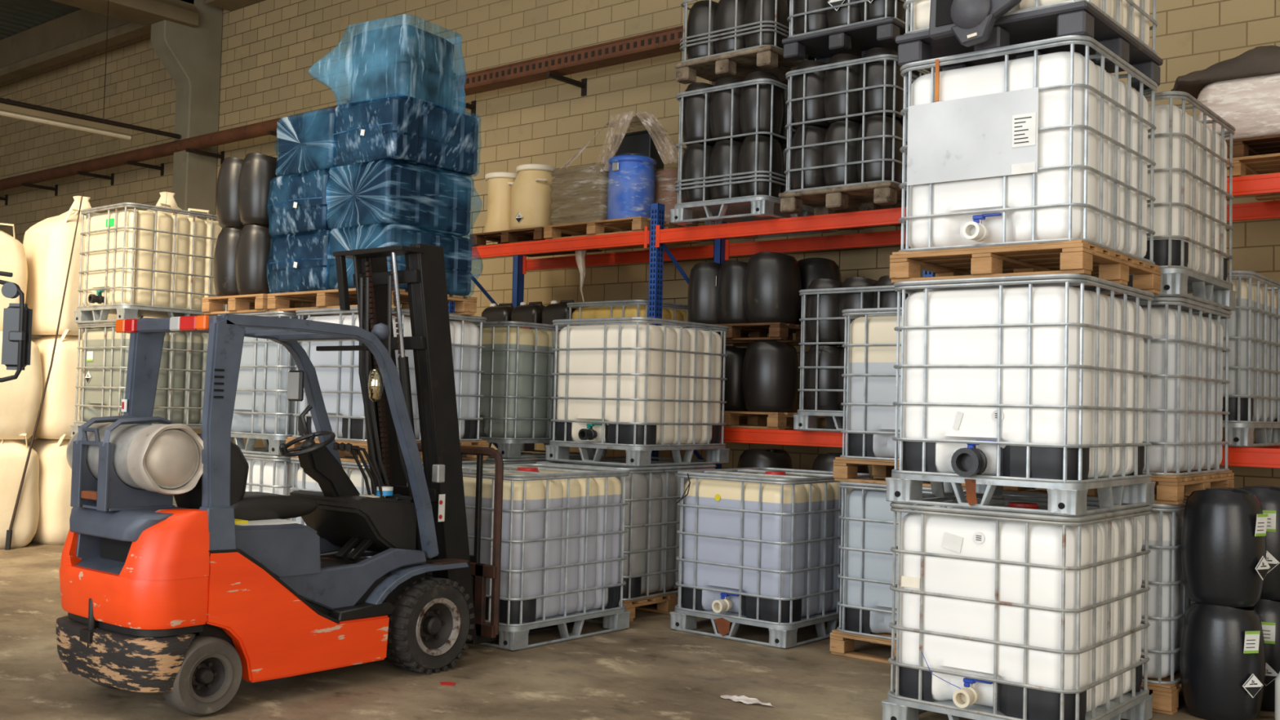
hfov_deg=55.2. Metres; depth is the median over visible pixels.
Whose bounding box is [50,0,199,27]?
beam
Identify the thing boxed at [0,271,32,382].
mirror
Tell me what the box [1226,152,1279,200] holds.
wooden pallet
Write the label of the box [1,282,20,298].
round mirror
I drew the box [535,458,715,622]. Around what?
container
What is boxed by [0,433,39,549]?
bag
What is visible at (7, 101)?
pipe
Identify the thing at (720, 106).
drum
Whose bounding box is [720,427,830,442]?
beam
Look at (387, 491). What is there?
tape roll
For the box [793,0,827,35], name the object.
drum
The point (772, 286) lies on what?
drum
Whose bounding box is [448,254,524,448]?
frame
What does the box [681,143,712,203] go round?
drum
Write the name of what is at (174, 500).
container
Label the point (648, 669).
floor
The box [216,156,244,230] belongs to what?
drum
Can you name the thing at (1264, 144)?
wooden pallet
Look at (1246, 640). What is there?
print
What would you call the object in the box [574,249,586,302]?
film
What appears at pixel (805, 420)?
cage
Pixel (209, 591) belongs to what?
forklift
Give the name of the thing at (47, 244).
bag
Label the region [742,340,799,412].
drum
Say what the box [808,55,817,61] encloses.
drum
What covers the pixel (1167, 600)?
bottle
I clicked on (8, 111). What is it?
lamp
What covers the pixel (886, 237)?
beam
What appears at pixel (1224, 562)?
drum
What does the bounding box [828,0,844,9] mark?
print
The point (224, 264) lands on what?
drum
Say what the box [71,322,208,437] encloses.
container
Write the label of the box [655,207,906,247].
beam
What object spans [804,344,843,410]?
drum
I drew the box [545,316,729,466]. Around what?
container
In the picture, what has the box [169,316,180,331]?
tail lamp
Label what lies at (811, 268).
drum
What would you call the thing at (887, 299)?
drum
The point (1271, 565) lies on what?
print
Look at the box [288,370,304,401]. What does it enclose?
mirror
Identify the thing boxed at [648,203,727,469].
frame
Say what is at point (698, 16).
drum
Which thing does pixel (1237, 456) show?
beam
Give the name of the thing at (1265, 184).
beam
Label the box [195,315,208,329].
tail lamp
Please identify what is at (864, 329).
bottle
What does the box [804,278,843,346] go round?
drum
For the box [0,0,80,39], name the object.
ceiling
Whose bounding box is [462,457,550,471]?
bottle
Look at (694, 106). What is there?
drum
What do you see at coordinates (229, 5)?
beam
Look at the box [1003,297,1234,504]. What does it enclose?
container
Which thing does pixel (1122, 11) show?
bottle
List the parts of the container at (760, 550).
protective panel, leg, valve handle, skid rail, protective panel, rail, leg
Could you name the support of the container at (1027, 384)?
on the container at (1001, 615)
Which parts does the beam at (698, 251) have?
plate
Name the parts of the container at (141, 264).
skid rail, valve handle, leg, rail, leg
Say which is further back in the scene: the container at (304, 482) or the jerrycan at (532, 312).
the jerrycan at (532, 312)
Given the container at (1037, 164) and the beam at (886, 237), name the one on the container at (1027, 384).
the container at (1037, 164)
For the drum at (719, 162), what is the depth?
10.57 m
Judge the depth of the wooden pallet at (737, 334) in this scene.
10.79 m
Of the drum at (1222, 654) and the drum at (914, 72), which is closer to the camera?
the drum at (1222, 654)
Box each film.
[559,110,678,173]
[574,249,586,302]
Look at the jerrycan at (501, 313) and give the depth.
12.74 m
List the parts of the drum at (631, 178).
lid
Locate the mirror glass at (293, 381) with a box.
[287,372,299,399]
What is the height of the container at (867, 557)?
1.167 m
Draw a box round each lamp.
[0,0,133,140]
[115,319,127,333]
[124,319,137,333]
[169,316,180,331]
[179,315,198,330]
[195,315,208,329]
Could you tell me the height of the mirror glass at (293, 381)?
0.168 m
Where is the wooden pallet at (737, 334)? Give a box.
[678,322,808,346]
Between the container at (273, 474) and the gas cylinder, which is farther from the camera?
the container at (273, 474)
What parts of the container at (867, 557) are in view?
protective panel, rail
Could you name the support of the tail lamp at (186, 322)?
attached to the forklift
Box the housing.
[928,0,1022,47]
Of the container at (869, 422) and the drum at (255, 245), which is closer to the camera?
the container at (869, 422)
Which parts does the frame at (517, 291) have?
post, post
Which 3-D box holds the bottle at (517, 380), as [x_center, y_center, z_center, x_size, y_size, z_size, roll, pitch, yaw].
[-1.092,0.193,11.090,0.948,1.002,1.148,0,-3,39]
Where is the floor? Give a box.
[0,542,1275,719]
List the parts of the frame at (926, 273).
post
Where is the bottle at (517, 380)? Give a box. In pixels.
[478,327,559,438]
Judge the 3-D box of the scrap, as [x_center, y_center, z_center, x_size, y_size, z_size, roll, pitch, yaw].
[0.597,1.896,6.832,0.360,0.014,0.127,0,-3,39]
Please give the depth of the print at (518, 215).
12.54 m
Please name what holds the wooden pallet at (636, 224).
on the beam at (640, 237)
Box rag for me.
[440,681,455,685]
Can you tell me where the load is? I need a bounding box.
[1196,72,1279,141]
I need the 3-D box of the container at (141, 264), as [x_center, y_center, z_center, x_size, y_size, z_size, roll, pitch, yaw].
[-4.995,-0.930,12.599,1.025,1.162,1.282,0,-3,39]
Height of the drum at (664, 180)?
0.560 m
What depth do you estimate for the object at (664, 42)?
14.61 m
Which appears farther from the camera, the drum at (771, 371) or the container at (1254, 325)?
the drum at (771, 371)
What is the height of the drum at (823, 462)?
0.622 m
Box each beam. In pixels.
[0,8,151,83]
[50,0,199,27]
[204,0,262,11]
[471,226,649,259]
[522,244,713,274]
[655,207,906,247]
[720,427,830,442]
[720,427,845,447]
[724,229,906,260]
[1219,446,1279,468]
[1222,445,1279,448]
[1226,173,1279,197]
[1226,200,1279,222]
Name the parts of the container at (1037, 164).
label plate, valve handle, rail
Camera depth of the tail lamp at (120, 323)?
6.92 m
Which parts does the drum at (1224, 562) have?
handle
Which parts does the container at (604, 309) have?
rail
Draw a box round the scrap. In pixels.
[720,694,772,706]
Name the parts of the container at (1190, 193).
protective panel, rail, skid rail, leg, protective panel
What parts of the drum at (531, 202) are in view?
lid, handle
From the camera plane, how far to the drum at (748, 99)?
10.39 m
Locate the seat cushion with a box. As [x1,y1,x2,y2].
[230,491,317,520]
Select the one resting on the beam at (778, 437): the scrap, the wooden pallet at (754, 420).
the wooden pallet at (754, 420)
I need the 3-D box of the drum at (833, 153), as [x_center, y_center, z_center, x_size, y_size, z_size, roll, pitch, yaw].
[1.673,-1.647,9.931,0.375,0.544,0.375,0,-2,29]
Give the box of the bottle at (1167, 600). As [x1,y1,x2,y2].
[1037,501,1192,678]
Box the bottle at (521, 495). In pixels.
[462,466,622,619]
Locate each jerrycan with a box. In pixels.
[481,302,515,324]
[511,301,545,328]
[542,300,579,331]
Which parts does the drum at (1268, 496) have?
handle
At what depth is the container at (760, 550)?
8.68 m
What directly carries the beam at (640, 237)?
attached to the frame at (517, 291)
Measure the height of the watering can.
0.490 m
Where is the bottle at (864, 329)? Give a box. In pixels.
[848,315,902,458]
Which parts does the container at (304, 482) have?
rail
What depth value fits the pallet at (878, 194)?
9.78 m
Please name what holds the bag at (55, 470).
on the floor
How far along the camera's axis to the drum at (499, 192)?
12.87 m
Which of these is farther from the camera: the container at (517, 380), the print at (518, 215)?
the print at (518, 215)
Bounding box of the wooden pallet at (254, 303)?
[201,293,351,315]
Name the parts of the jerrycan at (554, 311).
handle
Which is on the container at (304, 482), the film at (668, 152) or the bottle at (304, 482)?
the bottle at (304, 482)
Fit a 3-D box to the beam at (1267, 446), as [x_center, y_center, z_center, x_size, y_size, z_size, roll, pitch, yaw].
[4.168,0.687,9.295,3.181,0.205,0.062,0,-3,39]
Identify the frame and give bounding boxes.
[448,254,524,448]
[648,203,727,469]
[922,270,969,483]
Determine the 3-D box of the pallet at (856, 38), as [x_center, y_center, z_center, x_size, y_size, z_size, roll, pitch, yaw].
[1.958,-3.048,10.287,1.025,1.160,1.225,0,-3,39]
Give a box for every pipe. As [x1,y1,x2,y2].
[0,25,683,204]
[0,97,180,138]
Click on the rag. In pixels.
(442, 683)
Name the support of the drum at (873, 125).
in the pallet at (878, 194)
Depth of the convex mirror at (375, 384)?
7.24 m
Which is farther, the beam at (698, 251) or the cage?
the beam at (698, 251)
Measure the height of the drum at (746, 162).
0.544 m
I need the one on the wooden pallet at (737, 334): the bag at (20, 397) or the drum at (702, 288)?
the drum at (702, 288)
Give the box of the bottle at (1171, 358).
[1141,306,1223,472]
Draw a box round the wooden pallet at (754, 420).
[720,410,835,429]
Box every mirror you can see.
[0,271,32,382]
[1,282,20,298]
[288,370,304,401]
[368,368,383,401]
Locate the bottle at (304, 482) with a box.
[295,464,407,557]
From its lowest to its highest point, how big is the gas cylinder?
0.363 m
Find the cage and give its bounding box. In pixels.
[793,284,916,431]
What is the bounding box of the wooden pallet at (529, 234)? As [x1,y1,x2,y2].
[469,226,602,257]
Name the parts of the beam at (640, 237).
plate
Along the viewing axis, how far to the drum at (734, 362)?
10.89 m
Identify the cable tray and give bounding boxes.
[346,25,683,106]
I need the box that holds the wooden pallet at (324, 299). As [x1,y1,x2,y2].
[266,288,476,316]
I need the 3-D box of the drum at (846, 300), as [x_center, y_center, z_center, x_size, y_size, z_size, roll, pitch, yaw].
[1.805,-0.393,9.957,0.375,0.544,0.375,0,-3,37]
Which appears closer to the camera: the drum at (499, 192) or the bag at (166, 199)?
the drum at (499, 192)
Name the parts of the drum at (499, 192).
lid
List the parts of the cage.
skid rail, leg, leg, rail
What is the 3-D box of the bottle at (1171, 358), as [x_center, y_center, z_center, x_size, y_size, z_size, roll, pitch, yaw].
[2.982,0.166,7.605,0.948,1.002,1.148,0,-3,39]
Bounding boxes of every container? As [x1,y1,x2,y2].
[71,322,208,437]
[71,495,177,510]
[73,202,227,325]
[217,311,319,455]
[242,449,346,520]
[285,306,488,463]
[289,456,476,557]
[422,463,630,650]
[462,320,596,457]
[462,452,582,471]
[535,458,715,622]
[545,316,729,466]
[566,299,689,325]
[670,467,871,648]
[829,478,1035,663]
[833,306,966,489]
[881,493,1153,719]
[884,273,1155,515]
[889,35,1160,295]
[895,0,1163,89]
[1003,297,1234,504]
[1004,488,1194,715]
[1006,90,1236,312]
[1151,270,1279,446]
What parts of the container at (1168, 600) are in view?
rail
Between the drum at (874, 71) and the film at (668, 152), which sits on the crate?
the film at (668, 152)
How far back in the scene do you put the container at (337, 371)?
9.45 m
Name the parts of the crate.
box lid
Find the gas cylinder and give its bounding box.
[66,422,204,494]
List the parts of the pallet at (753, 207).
leg, leg, rail, skid rail, leg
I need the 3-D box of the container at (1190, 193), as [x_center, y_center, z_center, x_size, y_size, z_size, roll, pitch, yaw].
[3.012,-0.913,7.617,1.025,1.162,1.225,0,-3,39]
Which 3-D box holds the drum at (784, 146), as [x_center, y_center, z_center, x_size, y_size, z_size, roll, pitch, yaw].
[1.282,-1.624,10.825,0.375,0.544,0.375,3,-3,-35]
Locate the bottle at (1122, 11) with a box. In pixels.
[913,0,1150,45]
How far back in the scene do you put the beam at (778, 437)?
10.28 m
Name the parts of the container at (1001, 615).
protective panel, leg, valve handle, rail, protective panel, leg, protective panel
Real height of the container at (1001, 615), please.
1.162 m
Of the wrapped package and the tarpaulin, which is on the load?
the tarpaulin
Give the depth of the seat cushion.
6.86 m
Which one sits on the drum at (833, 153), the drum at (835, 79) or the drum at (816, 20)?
the drum at (835, 79)
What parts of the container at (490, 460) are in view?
rail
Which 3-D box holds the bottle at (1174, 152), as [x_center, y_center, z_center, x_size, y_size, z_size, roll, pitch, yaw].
[3.014,-0.993,7.619,0.948,1.002,1.148,0,-3,39]
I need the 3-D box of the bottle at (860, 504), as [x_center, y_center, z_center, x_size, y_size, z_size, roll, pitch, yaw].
[2.069,1.334,8.392,0.948,1.002,1.148,0,-3,39]
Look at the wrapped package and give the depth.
11.97 m
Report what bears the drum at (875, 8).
on the pallet at (856, 38)
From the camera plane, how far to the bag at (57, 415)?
13.04 m
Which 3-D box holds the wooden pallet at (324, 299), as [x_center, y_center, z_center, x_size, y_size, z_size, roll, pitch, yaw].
[-2.161,-0.446,9.855,1.420,0.144,0.980,0,-3,39]
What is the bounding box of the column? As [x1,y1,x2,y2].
[150,0,222,221]
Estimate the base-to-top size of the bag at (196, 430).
1.188 m
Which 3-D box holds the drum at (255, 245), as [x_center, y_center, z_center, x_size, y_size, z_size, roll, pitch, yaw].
[-3.209,-0.829,10.361,0.396,0.602,0.396,0,-3,34]
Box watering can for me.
[1275,671,1279,719]
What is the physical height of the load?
0.464 m
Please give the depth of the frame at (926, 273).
9.53 m
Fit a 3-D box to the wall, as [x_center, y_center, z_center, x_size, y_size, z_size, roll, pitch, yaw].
[-5.585,-2.027,18.428,48.000,8.400,0.300,0,-3,39]
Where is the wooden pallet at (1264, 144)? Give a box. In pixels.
[1226,133,1279,158]
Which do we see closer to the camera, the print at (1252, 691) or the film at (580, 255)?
the print at (1252, 691)
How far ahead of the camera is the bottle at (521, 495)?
8.41 m
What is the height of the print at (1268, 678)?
0.121 m
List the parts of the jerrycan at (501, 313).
handle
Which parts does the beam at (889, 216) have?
plate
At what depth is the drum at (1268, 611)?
6.88 m
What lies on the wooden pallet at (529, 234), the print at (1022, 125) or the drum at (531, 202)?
the drum at (531, 202)
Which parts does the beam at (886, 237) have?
plate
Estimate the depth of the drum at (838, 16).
9.82 m
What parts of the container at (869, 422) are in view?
protective panel, rail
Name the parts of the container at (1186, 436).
rail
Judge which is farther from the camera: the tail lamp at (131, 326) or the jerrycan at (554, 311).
the jerrycan at (554, 311)
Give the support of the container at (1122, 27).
on the container at (1037, 164)
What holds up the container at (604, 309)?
on the beam
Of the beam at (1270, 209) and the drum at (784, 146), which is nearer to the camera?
the beam at (1270, 209)
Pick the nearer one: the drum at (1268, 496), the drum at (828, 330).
the drum at (1268, 496)
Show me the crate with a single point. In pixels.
(641, 143)
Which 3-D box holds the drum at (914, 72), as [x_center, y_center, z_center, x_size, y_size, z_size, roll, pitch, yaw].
[2.176,-2.172,10.058,0.375,0.544,0.375,3,-3,-44]
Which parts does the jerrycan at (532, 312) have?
handle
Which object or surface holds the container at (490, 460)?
on the floor
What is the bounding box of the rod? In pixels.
[4,194,83,550]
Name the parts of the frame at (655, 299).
post, post, post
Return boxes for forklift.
[56,243,574,716]
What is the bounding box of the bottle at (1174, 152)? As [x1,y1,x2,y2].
[1146,104,1226,278]
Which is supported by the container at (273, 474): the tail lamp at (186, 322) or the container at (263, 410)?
the container at (263, 410)
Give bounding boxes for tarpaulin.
[1170,44,1279,98]
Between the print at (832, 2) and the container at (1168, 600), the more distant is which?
the print at (832, 2)
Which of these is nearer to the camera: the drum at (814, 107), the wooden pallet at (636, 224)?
the drum at (814, 107)
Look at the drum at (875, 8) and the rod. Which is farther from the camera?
the rod
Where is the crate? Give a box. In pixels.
[613,129,666,171]
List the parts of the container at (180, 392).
rail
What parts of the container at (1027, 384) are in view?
protective panel, leg, leg, valve handle, skid rail, rail, protective panel, leg, protective panel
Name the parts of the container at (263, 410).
leg, skid rail, leg, rail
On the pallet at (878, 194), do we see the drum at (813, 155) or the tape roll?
the drum at (813, 155)
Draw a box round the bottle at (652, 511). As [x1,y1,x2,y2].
[553,462,701,594]
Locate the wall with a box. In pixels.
[0,0,1279,501]
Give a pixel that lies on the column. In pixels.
(192, 56)
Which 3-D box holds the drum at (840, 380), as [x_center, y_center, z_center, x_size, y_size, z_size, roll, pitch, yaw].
[1.794,0.148,9.941,0.375,0.544,0.375,3,-3,-37]
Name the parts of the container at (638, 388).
protective panel, leg, valve handle, leg, protective panel, skid rail, rail, leg, protective panel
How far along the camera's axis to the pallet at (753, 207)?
10.61 m
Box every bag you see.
[0,222,27,331]
[0,331,42,439]
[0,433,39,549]
[22,195,116,336]
[27,434,71,544]
[30,328,82,439]
[137,191,209,318]
[191,428,201,433]
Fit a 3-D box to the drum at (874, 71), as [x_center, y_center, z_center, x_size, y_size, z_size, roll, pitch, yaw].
[1.931,-2.189,9.760,0.375,0.544,0.375,0,-3,42]
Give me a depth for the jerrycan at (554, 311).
12.21 m
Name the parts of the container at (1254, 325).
protective panel, skid rail, rail, leg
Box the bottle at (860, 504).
[844,481,1004,634]
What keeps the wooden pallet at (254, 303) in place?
on the container at (263, 410)
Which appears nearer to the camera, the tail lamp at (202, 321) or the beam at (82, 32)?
the tail lamp at (202, 321)
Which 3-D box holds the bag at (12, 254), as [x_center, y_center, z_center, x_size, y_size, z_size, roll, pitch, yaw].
[-7.121,-0.879,12.926,0.964,1.148,1.010,0,-3,39]
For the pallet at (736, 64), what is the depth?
10.65 m
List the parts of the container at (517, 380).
rail, skid rail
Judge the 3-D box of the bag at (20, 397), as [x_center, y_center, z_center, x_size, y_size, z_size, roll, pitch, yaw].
[-6.908,0.223,12.821,0.959,1.188,1.018,0,-3,39]
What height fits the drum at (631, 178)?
0.648 m
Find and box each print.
[438,500,442,519]
[515,212,522,222]
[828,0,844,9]
[1013,116,1031,143]
[1243,675,1262,697]
[1245,640,1255,648]
[1256,556,1270,579]
[1264,663,1276,684]
[1266,551,1279,572]
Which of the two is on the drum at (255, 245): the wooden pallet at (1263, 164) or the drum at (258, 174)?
the drum at (258, 174)
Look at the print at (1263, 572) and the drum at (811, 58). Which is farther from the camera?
the drum at (811, 58)
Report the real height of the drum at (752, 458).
0.622 m
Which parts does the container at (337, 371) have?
protective panel, protective panel, rail, protective panel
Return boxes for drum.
[213,227,240,296]
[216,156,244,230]
[235,224,281,295]
[237,152,287,228]
[483,172,517,232]
[507,164,557,230]
[607,155,655,219]
[654,169,698,226]
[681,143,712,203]
[682,82,715,146]
[686,0,717,59]
[687,262,721,324]
[708,139,742,199]
[709,77,744,142]
[713,0,746,53]
[715,259,749,324]
[720,346,748,411]
[737,134,783,197]
[737,448,793,475]
[739,71,784,139]
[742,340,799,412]
[743,0,788,48]
[743,251,801,324]
[776,81,796,144]
[779,143,791,198]
[786,0,808,59]
[790,125,826,190]
[791,60,829,128]
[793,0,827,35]
[794,257,841,324]
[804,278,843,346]
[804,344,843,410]
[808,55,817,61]
[810,452,869,487]
[822,53,862,124]
[822,120,860,186]
[826,0,861,27]
[836,346,847,410]
[838,276,877,344]
[856,115,902,182]
[857,47,903,119]
[858,0,906,21]
[872,275,919,311]
[897,68,926,124]
[1179,602,1265,719]
[1181,487,1270,607]
[1239,485,1279,599]
[1253,599,1279,711]
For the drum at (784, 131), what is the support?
on the drum at (784, 146)
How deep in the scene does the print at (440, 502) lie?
7.66 m
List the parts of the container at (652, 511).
rail, protective panel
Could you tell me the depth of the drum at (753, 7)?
10.41 m
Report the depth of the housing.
6.11 m
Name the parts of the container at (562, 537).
protective panel, rail, skid rail, leg, protective panel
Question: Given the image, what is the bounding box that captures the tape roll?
[376,486,393,495]
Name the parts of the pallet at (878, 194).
rail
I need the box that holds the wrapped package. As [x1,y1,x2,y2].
[550,164,608,225]
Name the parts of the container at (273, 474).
rail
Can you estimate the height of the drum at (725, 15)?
0.544 m
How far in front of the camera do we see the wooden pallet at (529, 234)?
12.76 m
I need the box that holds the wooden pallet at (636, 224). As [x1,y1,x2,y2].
[543,216,701,250]
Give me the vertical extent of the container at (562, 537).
1.162 m
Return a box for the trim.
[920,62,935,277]
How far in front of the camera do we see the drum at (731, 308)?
10.88 m

